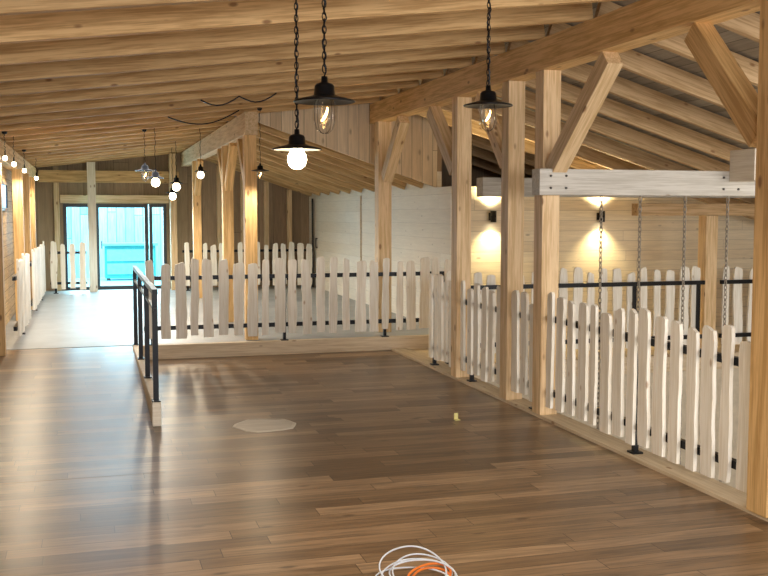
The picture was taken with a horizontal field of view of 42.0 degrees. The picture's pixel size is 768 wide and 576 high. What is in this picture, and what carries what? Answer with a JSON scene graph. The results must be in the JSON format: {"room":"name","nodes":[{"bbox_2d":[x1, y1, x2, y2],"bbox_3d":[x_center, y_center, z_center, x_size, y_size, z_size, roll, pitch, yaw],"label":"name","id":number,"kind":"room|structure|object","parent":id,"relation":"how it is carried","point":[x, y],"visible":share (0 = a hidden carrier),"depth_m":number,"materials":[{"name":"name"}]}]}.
{"room":"barn loft","nodes":[
{"label":"barn loft","id":0,"kind":"room"},
{"bbox_2d":[1,166,15,324],"bbox_3d":[-3.904,-0.227,9.023,0.100,3.000,23.500,-1,4,-16],"label":"wall","id":1,"kind":"structure","parent":0,"point":[8,234],"depth_m":14.88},
{"bbox_2d":[0,139,36,180],"bbox_3d":[-3.718,-1.418,8.832,0.140,0.240,23.000,-1,4,-16],"label":"beam","id":2,"kind":"structure","parent":1,"relation":"attached to","point":[31,170],"depth_m":14.16,"materials":[{"name":"brown wood"}]},
{"bbox_2d":[38,170,178,182],"bbox_3d":[-5.575,-2.261,20.336,2.750,0.240,0.140,-1,4,-16],"label":"tie beam","id":3,"kind":"structure","parent":2,"relation":"attached to","point":[70,176],"depth_m":20.23,"materials":[{"name":"brown wood"}]},
{"bbox_2d":[31,148,186,165],"bbox_3d":[-5.340,-2.598,19.366,3.029,0.524,0.062,-1,4,-16],"label":"rafter","id":4,"kind":"object","parent":2,"relation":"on","point":[182,149],"visible":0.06,"depth_m":19.34,"materials":[{"name":"brown wood"}]},
{"bbox_2d":[25,142,195,161],"bbox_3d":[-4.871,-2.479,17.778,3.029,0.524,0.062,-1,4,-16],"label":"rafter","id":5,"kind":"object","parent":2,"relation":"on","point":[192,143],"visible":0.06,"depth_m":17.75,"materials":[{"name":"brown wood"}]},
{"bbox_2d":[29,145,191,163],"bbox_3d":[-5.105,-2.538,18.572,3.029,0.524,0.062,-1,4,-16],"label":"rafter","id":6,"kind":"object","parent":2,"relation":"on","point":[188,146],"visible":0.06,"depth_m":18.54,"materials":[{"name":"brown wood"}]},
{"bbox_2d":[22,139,199,158],"bbox_3d":[-4.637,-2.419,16.984,3.029,0.524,0.062,-1,4,-16],"label":"rafter","id":7,"kind":"object","parent":2,"relation":"on","point":[193,140],"visible":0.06,"depth_m":16.95,"materials":[{"name":"brown wood"}]},
{"bbox_2d":[19,135,205,155],"bbox_3d":[-4.402,-2.359,16.190,3.029,0.524,0.062,-1,4,-16],"label":"rafter","id":8,"kind":"object","parent":2,"relation":"on","point":[202,136],"visible":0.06,"depth_m":16.16,"materials":[{"name":"brown wood"}]},
{"bbox_2d":[14,131,211,153],"bbox_3d":[-4.168,-2.300,15.396,3.029,0.524,0.062,-1,4,-16],"label":"rafter","id":9,"kind":"object","parent":2,"relation":"on","point":[207,132],"visible":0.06,"depth_m":15.37,"materials":[{"name":"brown wood"}]},
{"bbox_2d":[11,126,218,149],"bbox_3d":[-3.933,-2.240,14.602,3.029,0.524,0.062,-1,4,-16],"label":"rafter","id":10,"kind":"object","parent":2,"relation":"on","point":[83,141],"visible":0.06,"depth_m":14.57,"materials":[{"name":"brown wood"}]},
{"bbox_2d":[5,121,225,146],"bbox_3d":[-3.699,-2.180,13.808,3.029,0.524,0.062,-1,4,-16],"label":"rafter","id":11,"kind":"object","parent":2,"relation":"on","point":[216,124],"visible":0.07,"depth_m":13.76,"materials":[{"name":"brown wood"}]},
{"bbox_2d":[0,116,233,141],"bbox_3d":[-3.465,-2.120,13.014,3.029,0.524,0.062,-1,4,-16],"label":"rafter","id":12,"kind":"object","parent":2,"relation":"on","point":[205,120],"visible":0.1,"depth_m":12.97,"materials":[{"name":"brown wood"}]},
{"bbox_2d":[0,0,242,15],"bbox_3d":[-0.268,-1.649,5.316,4.809,0.738,0.062,-1,4,-16],"label":"rafter","id":13,"kind":"object","parent":2,"relation":"on","point":[7,7],"visible":1,"depth_m":4.94,"materials":[{"name":"brown wood"}]},
{"bbox_2d":[0,97,378,137],"bbox_3d":[-2.377,-2.186,12.462,4.809,0.738,0.062,-1,4,-16],"label":"rafter","id":14,"kind":"object","parent":2,"relation":"on","point":[371,99],"visible":0.21,"depth_m":12.33,"materials":[{"name":"brown wood"}]},
{"bbox_2d":[0,89,397,131],"bbox_3d":[-2.142,-2.126,11.668,4.809,0.738,0.062,-1,4,-16],"label":"rafter","id":15,"kind":"object","parent":2,"relation":"on","point":[281,102],"visible":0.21,"depth_m":11.54,"materials":[{"name":"brown wood"}]},
{"bbox_2d":[0,80,418,124],"bbox_3d":[-1.908,-2.067,10.874,4.809,0.738,0.062,-1,4,-16],"label":"rafter","id":16,"kind":"object","parent":2,"relation":"on","point":[412,83],"visible":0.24,"depth_m":10.78,"materials":[{"name":"brown wood"}]},
{"bbox_2d":[0,69,443,116],"bbox_3d":[-1.674,-2.007,10.080,4.809,0.738,0.062,-1,4,-16],"label":"rafter","id":17,"kind":"object","parent":2,"relation":"on","point":[419,75],"visible":0.52,"depth_m":10.02,"materials":[{"name":"brown wood"}]},
{"bbox_2d":[0,57,471,106],"bbox_3d":[-1.439,-1.947,9.287,4.809,0.738,0.062,-1,4,-16],"label":"rafter","id":18,"kind":"object","parent":2,"relation":"on","point":[275,78],"visible":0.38,"depth_m":9.25,"materials":[{"name":"brown wood"}]},
{"bbox_2d":[0,42,504,95],"bbox_3d":[-1.205,-1.888,8.492,4.809,0.738,0.062,-1,4,-16],"label":"rafter","id":19,"kind":"object","parent":2,"relation":"on","point":[354,60],"visible":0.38,"depth_m":8.46,"materials":[{"name":"brown wood"}]},
{"bbox_2d":[0,25,544,82],"bbox_3d":[-0.971,-1.828,7.699,4.809,0.738,0.062,-1,4,-16],"label":"rafter","id":20,"kind":"object","parent":2,"relation":"on","point":[123,64],"visible":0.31,"depth_m":7.67,"materials":[{"name":"brown wood"}]},
{"bbox_2d":[0,3,592,65],"bbox_3d":[-0.736,-1.768,6.904,4.809,0.738,0.062,-1,4,-16],"label":"rafter","id":21,"kind":"object","parent":2,"relation":"on","point":[225,38],"visible":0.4,"depth_m":6.88,"materials":[{"name":"brown wood"}]},
{"bbox_2d":[0,0,623,43],"bbox_3d":[-0.502,-1.708,6.111,4.809,0.738,0.062,-1,4,-16],"label":"rafter","id":22,"kind":"object","parent":2,"relation":"on","point":[21,28],"visible":1,"depth_m":5.94,"materials":[{"name":"brown wood"}]},
{"bbox_3d":[-0.033,-1.589,4.523,4.824,0.165,0.062,-8,6,-16],"label":"rafter","id":23,"kind":"object","parent":2,"relation":"on","visible":0},
{"bbox_2d":[293,0,354,133],"bbox_3d":[-0.268,-1.082,4.491,0.280,0.773,0.280,-1,4,-16],"label":"pendant lamp","id":24,"kind":"object","parent":23,"relation":"hanging from","point":[324,92],"visible":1,"depth_m":4.49,"materials":[{"name":"black metal"}]},
{"bbox_2d":[0,346,164,483],"bbox_3d":[-3.013,0.984,9.116,1.610,0.170,5.400,-1,4,-16],"label":"ramp","id":25,"kind":"structure","parent":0,"point":[66,413],"depth_m":8.38,"materials":[{"name":"brown wood"}]},
{"bbox_2d":[0,155,5,355],"bbox_3d":[-4.281,-0.354,11.045,0.140,2.214,0.140,-1,4,-16],"label":"timber post","id":26,"kind":"object","parent":25,"relation":"on","point":[2,287],"visible":1,"depth_m":11.04,"materials":[{"name":"brown wood"}]},
{"bbox_2d":[35,150,309,290],"bbox_3d":[-4.377,-1.423,21.024,5.900,3.186,0.100,-1,4,-16],"label":"wall","id":27,"kind":"structure","parent":0,"point":[44,191],"depth_m":21.03,"materials":[{"name":"wood"}]},
{"bbox_2d":[63,204,89,289],"bbox_3d":[-6.240,-0.838,20.487,0.600,1.760,0.100,-1,4,-16],"label":"window","id":28,"kind":"structure","parent":27,"relation":"in","point":[65,206],"depth_m":20.36,"materials":[{"name":"black metal"}]},
{"bbox_2d":[60,195,168,202],"bbox_3d":[-5.519,-1.825,20.531,2.150,0.160,0.120,-1,4,-16],"label":"beam","id":29,"kind":"structure","parent":27,"relation":"attached to","point":[63,198],"depth_m":20.49,"materials":[{"name":"brown wood"}]},
{"bbox_2d":[96,204,148,289],"bbox_3d":[-5.417,-0.855,20.702,1.060,1.760,0.150,-1,4,-16],"label":"door","id":30,"kind":"structure","parent":27,"relation":"in","point":[145,206],"depth_m":20.66,"materials":[{"name":"black metal"}]},
{"bbox_2d":[149,204,166,287],"bbox_3d":[-4.729,-0.872,20.930,0.350,1.760,0.100,-1,4,-16],"label":"window","id":31,"kind":"structure","parent":27,"relation":"in","point":[150,205],"depth_m":20.86,"materials":[{"name":"black metal"}]},
{"bbox_2d":[6,285,428,349],"bbox_3d":[-3.097,0.513,16.718,5.750,0.370,9.140,-1,4,-16],"label":"floor","id":32,"kind":"structure","parent":0,"point":[68,318],"depth_m":14.31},
{"bbox_2d":[12,169,24,320],"bbox_3d":[-5.354,-0.628,14.680,0.140,2.212,0.140,-1,4,-16],"label":"timber post","id":33,"kind":"object","parent":32,"relation":"on","point":[17,174],"visible":0.76,"depth_m":14.59,"materials":[{"name":"brown wood"}]},
{"bbox_2d":[12,253,30,335],"bbox_3d":[-4.740,0.070,13.085,0.091,1.058,2.500,-1,4,-16],"label":"picket fence","id":34,"kind":"object","parent":32,"relation":"on","point":[22,275],"visible":1,"depth_m":12.71,"materials":[{"name":"beige wood"}]},
{"bbox_2d":[23,174,32,309],"bbox_3d":[-5.834,-0.750,16.306,0.140,2.212,0.140,-1,4,-16],"label":"timber post","id":35,"kind":"object","parent":32,"relation":"on","point":[26,188],"visible":0.52,"depth_m":16.22,"materials":[{"name":"brown wood"}]},
{"bbox_2d":[29,177,35,297],"bbox_3d":[-6.314,-0.873,17.933,0.140,2.212,0.140,-1,4,-16],"label":"timber post","id":36,"kind":"object","parent":32,"relation":"on","point":[31,179],"visible":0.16,"depth_m":17.84,"materials":[{"name":"brown wood"}]},
{"bbox_2d":[30,241,45,310],"bbox_3d":[-5.926,-0.229,17.102,0.091,1.052,4.300,-1,4,-16],"label":"picket fence","id":37,"kind":"object","parent":32,"relation":"on","point":[37,262],"visible":0.99,"depth_m":16.49,"materials":[{"name":"beige wood"}]},
{"bbox_2d":[53,166,60,290],"bbox_3d":[-6.620,-1.198,20.264,0.100,2.512,0.100,-1,4,-16],"label":"stud","id":38,"kind":"object","parent":32,"relation":"on","point":[56,184],"visible":0.82,"depth_m":20.21,"materials":[{"name":"brown wood"}]},
{"bbox_2d":[50,241,86,293],"bbox_3d":[-6.203,-0.412,19.667,0.690,1.033,0.091,-1,4,-16],"label":"picket fence","id":39,"kind":"object","parent":32,"relation":"on","point":[53,251],"visible":1,"depth_m":19.62,"materials":[{"name":"beige wood"}]},
{"bbox_2d":[87,162,97,291],"bbox_3d":[-5.843,-1.220,20.032,0.160,2.588,0.160,-1,4,-16],"label":"timber post","id":40,"kind":"object","parent":32,"relation":"on","point":[91,184],"visible":1,"depth_m":19.95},
{"bbox_2d":[169,154,177,289],"bbox_3d":[-4.309,-1.349,20.475,0.130,2.780,0.130,-1,4,-16],"label":"timber post","id":41,"kind":"object","parent":32,"relation":"on","point":[173,203],"visible":0.8,"depth_m":20.42,"materials":[{"name":"brown wood"}]},
{"bbox_2d":[192,161,202,297],"bbox_3d":[-3.466,-1.079,18.549,0.150,2.530,0.150,-1,4,-16],"label":"timber post","id":42,"kind":"object","parent":32,"relation":"on","point":[196,200],"visible":0.54,"depth_m":18.48,"materials":[{"name":"brown wood"}]},
{"bbox_2d":[216,165,221,286],"bbox_3d":[-3.483,-1.299,21.182,0.100,2.575,0.100,-1,4,-16],"label":"stud","id":43,"kind":"object","parent":32,"relation":"on","point":[218,180],"visible":0.54,"depth_m":21.11,"materials":[{"name":"brown wood"}]},
{"bbox_2d":[221,146,233,321],"bbox_3d":[-2.252,-0.769,14.435,0.150,2.530,0.150,-1,4,-16],"label":"timber post","id":44,"kind":"object","parent":32,"relation":"on","point":[227,196],"visible":0.54,"depth_m":14.36,"materials":[{"name":"brown wood"}]},
{"bbox_2d":[224,143,237,190],"bbox_3d":[-2.137,-1.702,13.973,0.110,0.680,0.667,-1,4,-16],"label":"knee brace","id":45,"kind":"object","parent":44,"relation":"attached to","point":[232,149],"visible":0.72,"depth_m":13.92,"materials":[{"name":"brown wood"}]},
{"bbox_2d":[182,242,312,290],"bbox_3d":[-2.793,-0.464,20.669,2.700,0.987,0.091,-1,4,-16],"label":"picket fence","id":46,"kind":"object","parent":32,"relation":"on","point":[300,249],"visible":0.41,"depth_m":20.71,"materials":[{"name":"beige wood"}]},
{"bbox_2d":[243,135,257,339],"bbox_3d":[-1.659,-0.618,12.426,0.150,2.530,0.150,-1,4,-16],"label":"timber post","id":47,"kind":"object","parent":32,"relation":"on","point":[249,141],"visible":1,"depth_m":12.33,"materials":[{"name":"brown wood"}]},
{"bbox_2d":[263,182,269,285],"bbox_3d":[-2.524,-1.156,21.476,0.100,2.244,0.100,-1,4,-16],"label":"stud","id":48,"kind":"object","parent":32,"relation":"on","point":[265,184],"visible":0.58,"depth_m":21.40,"materials":[{"name":"brown wood"}]},
{"bbox_2d":[143,335,428,359],"bbox_3d":[-0.974,0.728,12.521,4.050,0.170,0.100,-1,4,-16],"label":"trim","id":49,"kind":"structure","parent":32,"relation":"attached to","point":[375,343],"depth_m":12.41,"materials":[{"name":"wood"}]},
{"bbox_2d":[145,256,450,345],"bbox_3d":[-0.973,0.126,12.470,3.950,1.040,0.091,-1,4,-16],"label":"picket fence","id":50,"kind":"object","parent":49,"relation":"on","point":[181,327],"visible":0.97,"depth_m":12.37,"materials":[{"name":"beige wood"}]},
{"bbox_2d":[375,121,391,331],"bbox_3d":[-0.012,-0.802,13.264,0.180,2.770,0.180,-1,4,-16],"label":"timber post","id":51,"kind":"object","parent":32,"relation":"on","point":[383,130],"visible":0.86,"depth_m":13.17,"materials":[{"name":"brown wood"}]},
{"bbox_2d":[381,116,409,181],"bbox_3d":[0.139,-1.756,12.678,0.130,0.805,0.830,-1,4,-16],"label":"knee brace","id":52,"kind":"object","parent":51,"relation":"attached to","point":[402,123],"visible":1,"depth_m":12.59,"materials":[{"name":"brown wood"}]},
{"bbox_2d":[181,112,257,166],"bbox_3d":[-2.866,-2.325,16.410,0.160,0.277,8.850,-1,4,-16],"label":"ridge beam","id":53,"kind":"structure","parent":0,"point":[246,123],"depth_m":14.15,"materials":[{"name":"brown wood"}]},
{"bbox_2d":[201,139,339,193],"bbox_3d":[-2.119,-2.280,18.709,2.715,1.040,0.062,-1,4,-16],"label":"rafter","id":54,"kind":"object","parent":53,"relation":"on","point":[265,166],"visible":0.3,"depth_m":18.84,"materials":[{"name":"brown wood"}]},
{"bbox_2d":[206,135,350,193],"bbox_3d":[-1.885,-2.220,17.915,2.715,1.040,0.062,-1,4,-16],"label":"rafter","id":55,"kind":"object","parent":53,"relation":"on","point":[264,161],"visible":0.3,"depth_m":18.03,"materials":[{"name":"brown wood"}]},
{"bbox_2d":[212,131,362,192],"bbox_3d":[-1.651,-2.161,17.121,2.715,1.040,0.062,-1,4,-16],"label":"rafter","id":56,"kind":"object","parent":53,"relation":"on","point":[263,155],"visible":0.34,"depth_m":17.24,"materials":[{"name":"brown wood"}]},
{"bbox_2d":[219,126,374,191],"bbox_3d":[-1.417,-2.101,16.327,2.715,1.040,0.062,-1,4,-16],"label":"rafter","id":57,"kind":"object","parent":53,"relation":"on","point":[265,150],"visible":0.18,"depth_m":16.44,"materials":[{"name":"brown wood"}]},
{"bbox_2d":[221,122,374,185],"bbox_3d":[-1.182,-2.041,15.533,2.715,1.040,0.062,-1,4,-16],"label":"rafter","id":58,"kind":"object","parent":53,"relation":"on","point":[264,143],"visible":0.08,"depth_m":15.61,"materials":[{"name":"brown wood"}]},
{"bbox_2d":[228,117,406,189],"bbox_3d":[-0.948,-1.982,14.739,2.715,1.040,0.062,-1,4,-16],"label":"rafter","id":59,"kind":"object","parent":53,"relation":"on","point":[265,136],"visible":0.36,"depth_m":14.77,"materials":[{"name":"brown wood"}]},
{"bbox_2d":[236,115,423,187],"bbox_3d":[-0.714,-1.922,13.945,2.715,1.040,0.062,-1,4,-16],"label":"rafter","id":60,"kind":"object","parent":53,"relation":"on","point":[261,127],"visible":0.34,"depth_m":13.95,"materials":[{"name":"brown wood"}]},
{"bbox_2d":[258,96,436,186],"bbox_3d":[-0.567,-2.007,13.397,2.700,1.307,0.040,-1,4,-16],"label":"wall","id":61,"kind":"structure","parent":0,"point":[353,135],"depth_m":13.44,"materials":[{"name":"wood"}]},
{"bbox_2d":[309,144,451,317],"bbox_3d":[-0.325,-1.108,17.540,0.100,3.080,8.900,-1,4,-16],"label":"wall","id":62,"kind":"structure","parent":0,"point":[421,226],"depth_m":14.90,"materials":[{"name":"wood"}]},
{"bbox_2d":[311,196,361,298],"bbox_3d":[-0.971,-0.822,19.471,0.056,1.880,3.880,-1,4,-16],"label":"door","id":63,"kind":"structure","parent":62,"relation":"in","point":[337,219],"depth_m":19.14,"materials":[{"name":"white wood"}]},
{"bbox_2d":[0,332,767,575],"bbox_3d":[2.077,1.248,8.024,10.750,0.207,18.000,-1,4,-16],"label":"floor","id":64,"kind":"structure","parent":0,"point":[376,460],"depth_m":6.19,"materials":[{"name":"brown wood"}]},
{"bbox_2d":[132,266,161,426],"bbox_3d":[-2.403,0.437,9.997,0.074,1.130,3.860,-1,4,-16],"label":"handrail","id":65,"kind":"object","parent":64,"relation":"on","point":[151,387],"visible":0.94,"depth_m":9.37,"materials":[{"name":"black metal"}]},
{"bbox_2d":[375,545,457,575],"bbox_3d":[0.160,1.325,4.720,0.397,0.150,0.303,-1,4,-16],"label":"cable coil","id":66,"kind":"object","parent":64,"relation":"on","point":[441,562],"visible":1,"depth_m":4.81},
{"bbox_2d":[445,266,704,363],"bbox_3d":[2.343,0.290,12.072,3.480,1.112,0.091,-1,4,-16],"label":"picket fence","id":67,"kind":"object","parent":64,"relation":"on","point":[695,284],"visible":0.37,"depth_m":12.26,"materials":[{"name":"white wood"}]},
{"bbox_2d":[391,348,767,521],"bbox_3d":[2.181,1.290,6.020,0.200,0.025,14.100,-1,4,-16],"label":"beam","id":68,"kind":"structure","parent":64,"relation":"on","point":[730,495],"depth_m":7.41,"materials":[{"name":"wood"}]},
{"bbox_2d":[429,273,450,366],"bbox_3d":[0.663,0.374,11.033,0.091,1.050,0.820,-1,4,-16],"label":"picket fence","id":69,"kind":"object","parent":68,"relation":"on","point":[439,290],"visible":0.88,"depth_m":11.03,"materials":[{"name":"white wood"}]},
{"bbox_2d":[451,97,471,377],"bbox_3d":[0.810,-0.520,10.486,0.160,2.915,0.160,-1,4,-16],"label":"timber post","id":70,"kind":"object","parent":68,"relation":"on","point":[461,115],"visible":0.94,"depth_m":10.40,"materials":[{"name":"brown wood"}]},
{"bbox_2d":[426,106,451,174],"bbox_3d":[0.661,-1.623,10.908,0.130,0.808,0.868,-1,4,-16],"label":"knee brace","id":71,"kind":"object","parent":70,"relation":"attached to","point":[441,131],"visible":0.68,"depth_m":10.90,"materials":[{"name":"brown wood"}]},
{"bbox_2d":[460,280,499,384],"bbox_3d":[0.991,0.463,9.924,0.091,1.038,1.140,-1,4,-16],"label":"picket fence","id":72,"kind":"object","parent":68,"relation":"on","point":[488,308],"visible":0.94,"depth_m":9.94,"materials":[{"name":"white wood"}]},
{"bbox_2d":[499,80,524,399],"bbox_3d":[1.182,-0.425,9.223,0.160,2.915,0.160,-1,4,-16],"label":"timber post","id":73,"kind":"object","parent":68,"relation":"on","point":[513,92],"visible":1,"depth_m":9.14,"materials":[{"name":"brown wood"}]},
{"bbox_2d":[475,91,501,168],"bbox_3d":[1.050,-1.524,9.593,0.100,0.779,0.744,-1,4,-16],"label":"knee brace","id":74,"kind":"object","parent":73,"relation":"attached to","point":[495,135],"visible":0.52,"depth_m":9.53,"materials":[{"name":"brown wood"}]},
{"bbox_2d":[511,290,532,408],"bbox_3d":[1.279,0.542,8.948,0.091,1.026,0.540,-1,4,-16],"label":"picket fence","id":75,"kind":"object","parent":68,"relation":"on","point":[521,332],"visible":0.79,"depth_m":8.94,"materials":[{"name":"white wood"}]},
{"bbox_2d":[532,70,560,414],"bbox_3d":[1.386,-0.373,8.535,0.160,2.915,0.160,-1,4,-16],"label":"timber post","id":76,"kind":"object","parent":68,"relation":"on","point":[548,82],"visible":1,"depth_m":8.47,"materials":[{"name":"brown wood"}]},
{"bbox_2d":[545,51,622,172],"bbox_3d":[1.558,-1.344,7.875,0.130,0.911,1.034,-1,4,-16],"label":"knee brace","id":77,"kind":"object","parent":76,"relation":"attached to","point":[608,65],"visible":0.88,"depth_m":7.76,"materials":[{"name":"brown wood"}]},
{"bbox_2d":[532,169,754,195],"bbox_3d":[4.109,-0.942,9.121,5.940,0.215,0.164,-1,4,-16],"label":"tie beam","id":78,"kind":"structure","parent":76,"relation":"attached to","point":[604,182],"depth_m":8.49,"materials":[{"name":"wood"}]},
{"bbox_2d":[596,195,602,428],"bbox_3d":[1.843,0.668,8.581,0.027,2.917,0.027,2,5,29],"label":"hanging chain","id":79,"kind":"object","parent":78,"relation":"hanging from","point":[601,201],"visible":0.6,"depth_m":8.53,"materials":[{"name":"metal"}]},
{"bbox_2d":[680,196,686,464],"bbox_3d":[2.620,0.651,8.809,0.027,2.917,0.027,2,5,29],"label":"hanging chain","id":80,"kind":"object","parent":78,"relation":"hanging from","point":[684,231],"visible":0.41,"depth_m":8.75,"materials":[{"name":"metal"}]},
{"bbox_2d":[729,148,755,181],"bbox_3d":[3.170,-1.052,8.583,0.230,0.270,0.342,-1,4,-16],"label":"stub","id":81,"kind":"object","parent":78,"relation":"attached to","point":[742,162],"visible":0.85,"depth_m":8.54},
{"bbox_2d":[545,292,750,492],"bbox_3d":[1.802,0.657,7.172,0.091,1.065,2.810,-1,4,-16],"label":"picket fence","id":82,"kind":"object","parent":68,"relation":"on","point":[638,432],"visible":0.95,"depth_m":6.86,"materials":[{"name":"white wood"}]},
{"bbox_2d":[746,0,767,517],"bbox_3d":[2.223,-0.158,5.662,0.180,2.915,0.180,-1,4,-16],"label":"timber post","id":83,"kind":"object","parent":68,"relation":"on","point":[757,468],"visible":1,"depth_m":5.67,"materials":[{"name":"brown wood"}]},
{"bbox_2d":[684,22,757,146],"bbox_3d":[2.093,-1.248,6.059,0.130,0.820,0.795,-1,4,-16],"label":"knee brace","id":84,"kind":"object","parent":83,"relation":"attached to","point":[733,88],"visible":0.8,"depth_m":6.03,"materials":[{"name":"brown wood"}]},
{"bbox_2d":[698,216,717,347],"bbox_3d":[4.095,-0.059,12.682,0.170,1.715,0.170,-1,4,-16],"label":"timber post","id":85,"kind":"object","parent":64,"relation":"on","point":[708,225],"visible":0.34,"depth_m":12.60,"materials":[{"name":"brown wood"}]},
{"bbox_2d":[632,203,754,215],"bbox_3d":[4.550,-0.999,12.746,3.050,0.150,0.140,-1,4,-16],"label":"beam","id":86,"kind":"structure","parent":85,"relation":"on","point":[648,209],"depth_m":12.47,"materials":[{"name":"brown wood"}]},
{"bbox_2d":[718,266,752,343],"bbox_3d":[5.144,0.237,12.894,1.880,1.094,0.091,-1,4,-16],"label":"picket fence","id":87,"kind":"object","parent":64,"relation":"on","point":[737,309],"visible":0.61,"depth_m":12.71,"materials":[{"name":"white wood"}]},
{"bbox_2d":[442,157,500,186],"bbox_3d":[2.376,-1.107,17.396,5.000,3.100,0.100,-1,4,-16],"label":"wall","id":88,"kind":"structure","parent":0,"point":[476,172],"depth_m":17.03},
{"bbox_2d":[370,0,759,123],"bbox_3d":[2.014,-1.796,6.287,0.200,0.255,14.950,-1,4,-16],"label":"ridge beam","id":89,"kind":"structure","parent":0,"point":[640,23],"depth_m":7.78,"materials":[{"name":"brown wood"}]},
{"bbox_2d":[381,95,610,169],"bbox_3d":[2.775,-1.717,14.018,5.876,1.906,0.060,-1,4,-16],"label":"rafter","id":90,"kind":"object","parent":89,"relation":"on","point":[577,163],"visible":0.06,"depth_m":13.73,"materials":[{"name":"brown wood"}]},
{"bbox_2d":[399,87,753,219],"bbox_3d":[3.009,-1.657,13.224,5.876,1.906,0.060,-1,4,-16],"label":"rafter","id":91,"kind":"object","parent":89,"relation":"on","point":[588,154],"visible":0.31,"depth_m":13.14,"materials":[{"name":"brown wood"}]},
{"bbox_2d":[445,67,729,170],"bbox_3d":[3.478,-1.538,11.636,5.876,1.906,0.060,-1,4,-16],"label":"rafter","id":92,"kind":"object","parent":89,"relation":"on","point":[600,125],"visible":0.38,"depth_m":11.44,"materials":[{"name":"brown wood"}]},
{"bbox_2d":[421,78,754,203],"bbox_3d":[3.244,-1.597,12.430,5.876,1.906,0.060,-1,4,-16],"label":"rafter","id":93,"kind":"object","parent":89,"relation":"on","point":[592,140],"visible":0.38,"depth_m":12.30,"materials":[{"name":"brown wood"}]},
{"bbox_2d":[476,177,754,197],"bbox_3d":[3.567,-1.236,12.438,5.100,0.220,0.200,-1,4,-16],"label":"tie beam","id":94,"kind":"structure","parent":93,"relation":"attached to","point":[486,186],"depth_m":11.78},
{"bbox_2d":[473,55,741,161],"bbox_3d":[3.712,-1.478,10.842,5.876,1.906,0.060,-1,4,-16],"label":"rafter","id":95,"kind":"object","parent":89,"relation":"on","point":[570,93],"visible":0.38,"depth_m":10.54,"materials":[{"name":"brown wood"}]},
{"bbox_2d":[507,41,755,147],"bbox_3d":[3.946,-1.418,10.048,5.876,1.906,0.060,-1,4,-16],"label":"rafter","id":96,"kind":"object","parent":89,"relation":"on","point":[626,89],"visible":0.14,"depth_m":9.62,"materials":[{"name":"brown wood"}]},
{"bbox_2d":[546,23,724,107],"bbox_3d":[4.181,-1.359,9.254,5.876,1.906,0.060,-1,4,-16],"label":"rafter","id":97,"kind":"object","parent":89,"relation":"on","point":[635,62],"visible":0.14,"depth_m":8.67,"materials":[{"name":"brown wood"}]},
{"bbox_2d":[594,2,758,86],"bbox_3d":[4.415,-1.299,8.460,5.876,1.906,0.060,-1,4,-16],"label":"rafter","id":98,"kind":"object","parent":89,"relation":"on","point":[676,44],"visible":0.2,"depth_m":7.77,"materials":[{"name":"brown wood"}]},
{"bbox_2d":[715,12,759,42],"bbox_3d":[4.649,-1.239,7.666,5.876,1.906,0.060,-1,4,-16],"label":"rafter","id":99,"kind":"object","parent":89,"relation":"on","point":[748,26],"visible":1,"depth_m":6.97,"materials":[{"name":"brown wood"}]},
{"bbox_2d":[397,0,759,203],"bbox_3d":[4.908,-1.290,7.153,6.100,1.860,15.100,-1,4,-16],"label":"ceiling","id":100,"kind":"structure","parent":0,"point":[736,43],"depth_m":9.56,"materials":[{"name":"wood"}]},
{"bbox_2d":[471,186,753,338],"bbox_3d":[3.316,-0.356,14.071,4.900,2.100,0.100,-1,4,-16],"label":"wall","id":101,"kind":"structure","parent":0,"point":[579,234],"depth_m":13.99,"materials":[{"name":"wood"}]},
{"bbox_2d":[487,368,738,487],"bbox_3d":[3.407,2.371,12.474,5.740,2.700,0.100,-1,4,-16],"label":"wall","id":102,"kind":"structure","parent":0,"point":[732,483],"depth_m":12.50,"materials":[{"name":"paint"}]},
{"bbox_2d":[447,351,738,380],"bbox_3d":[3.406,0.923,12.260,5.600,0.200,0.080,-1,4,-16],"label":"trim","id":103,"kind":"structure","parent":102,"relation":"attached to","point":[736,353],"depth_m":12.17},
{"bbox_3d":[-0.416,-1.786,5.545,5.000,0.630,15.100,-1,4,-16],"label":"ceiling","id":104,"kind":"structure","parent":0,"visible":0},
{"bbox_2d":[272,0,321,169],"bbox_3d":[-0.433,-1.142,4.940,0.248,1.107,0.248,-1,4,-16],"label":"pendant lamp","id":105,"kind":"object","parent":104,"relation":"hanging from","point":[297,158],"visible":0.96,"depth_m":4.94,"materials":[{"name":"black metal"}]},
{"bbox_2d":[463,0,512,130],"bbox_3d":[0.546,-1.330,5.215,0.261,1.018,0.261,-1,4,-16],"label":"pendant lamp","id":106,"kind":"object","parent":104,"relation":"hanging from","point":[488,99],"visible":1,"depth_m":5.21,"materials":[{"name":"black metal"}]},
{"bbox_3d":[2.785,-1.816,15.948,5.200,1.590,3.000,-1,4,-16],"label":"ceiling","id":107,"kind":"structure","parent":0,"visible":0},
{"bbox_2d":[449,126,571,168],"bbox_3d":[3.025,-1.636,14.966,4.866,1.603,0.060,-1,4,-16],"label":"rafter","id":108,"kind":"object","parent":107,"relation":"attached to","point":[477,141],"visible":0.02,"depth_m":14.45,"materials":[{"name":"brown wood"}]},
{"label":"outside","id":109,"kind":"structure","parent":0,"visible":0},
{"bbox_2d":[68,278,160,286],"bbox_3d":[-6.184,-0.121,24.613,18.000,0.150,7.400,-1,4,-16],"label":"yard","id":110,"kind":"structure","parent":109,"point":[103,281],"depth_m":24.09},
{"bbox_2d":[67,204,163,277],"bbox_3d":[-6.537,-1.831,25.687,14.000,3.100,0.100,-1,4,-16],"label":"fence","id":111,"kind":"object","parent":110,"relation":"on","point":[115,224],"visible":0.22,"depth_m":25.55,"materials":[{"name":"wood"}]},
{"bbox_2d":[102,242,157,280],"bbox_3d":[-6.260,-0.660,24.655,1.320,0.920,0.600,-1,4,-16],"label":"storage bench","id":112,"kind":"object","parent":110,"relation":"on","point":[120,257],"visible":0.8,"depth_m":24.36,"materials":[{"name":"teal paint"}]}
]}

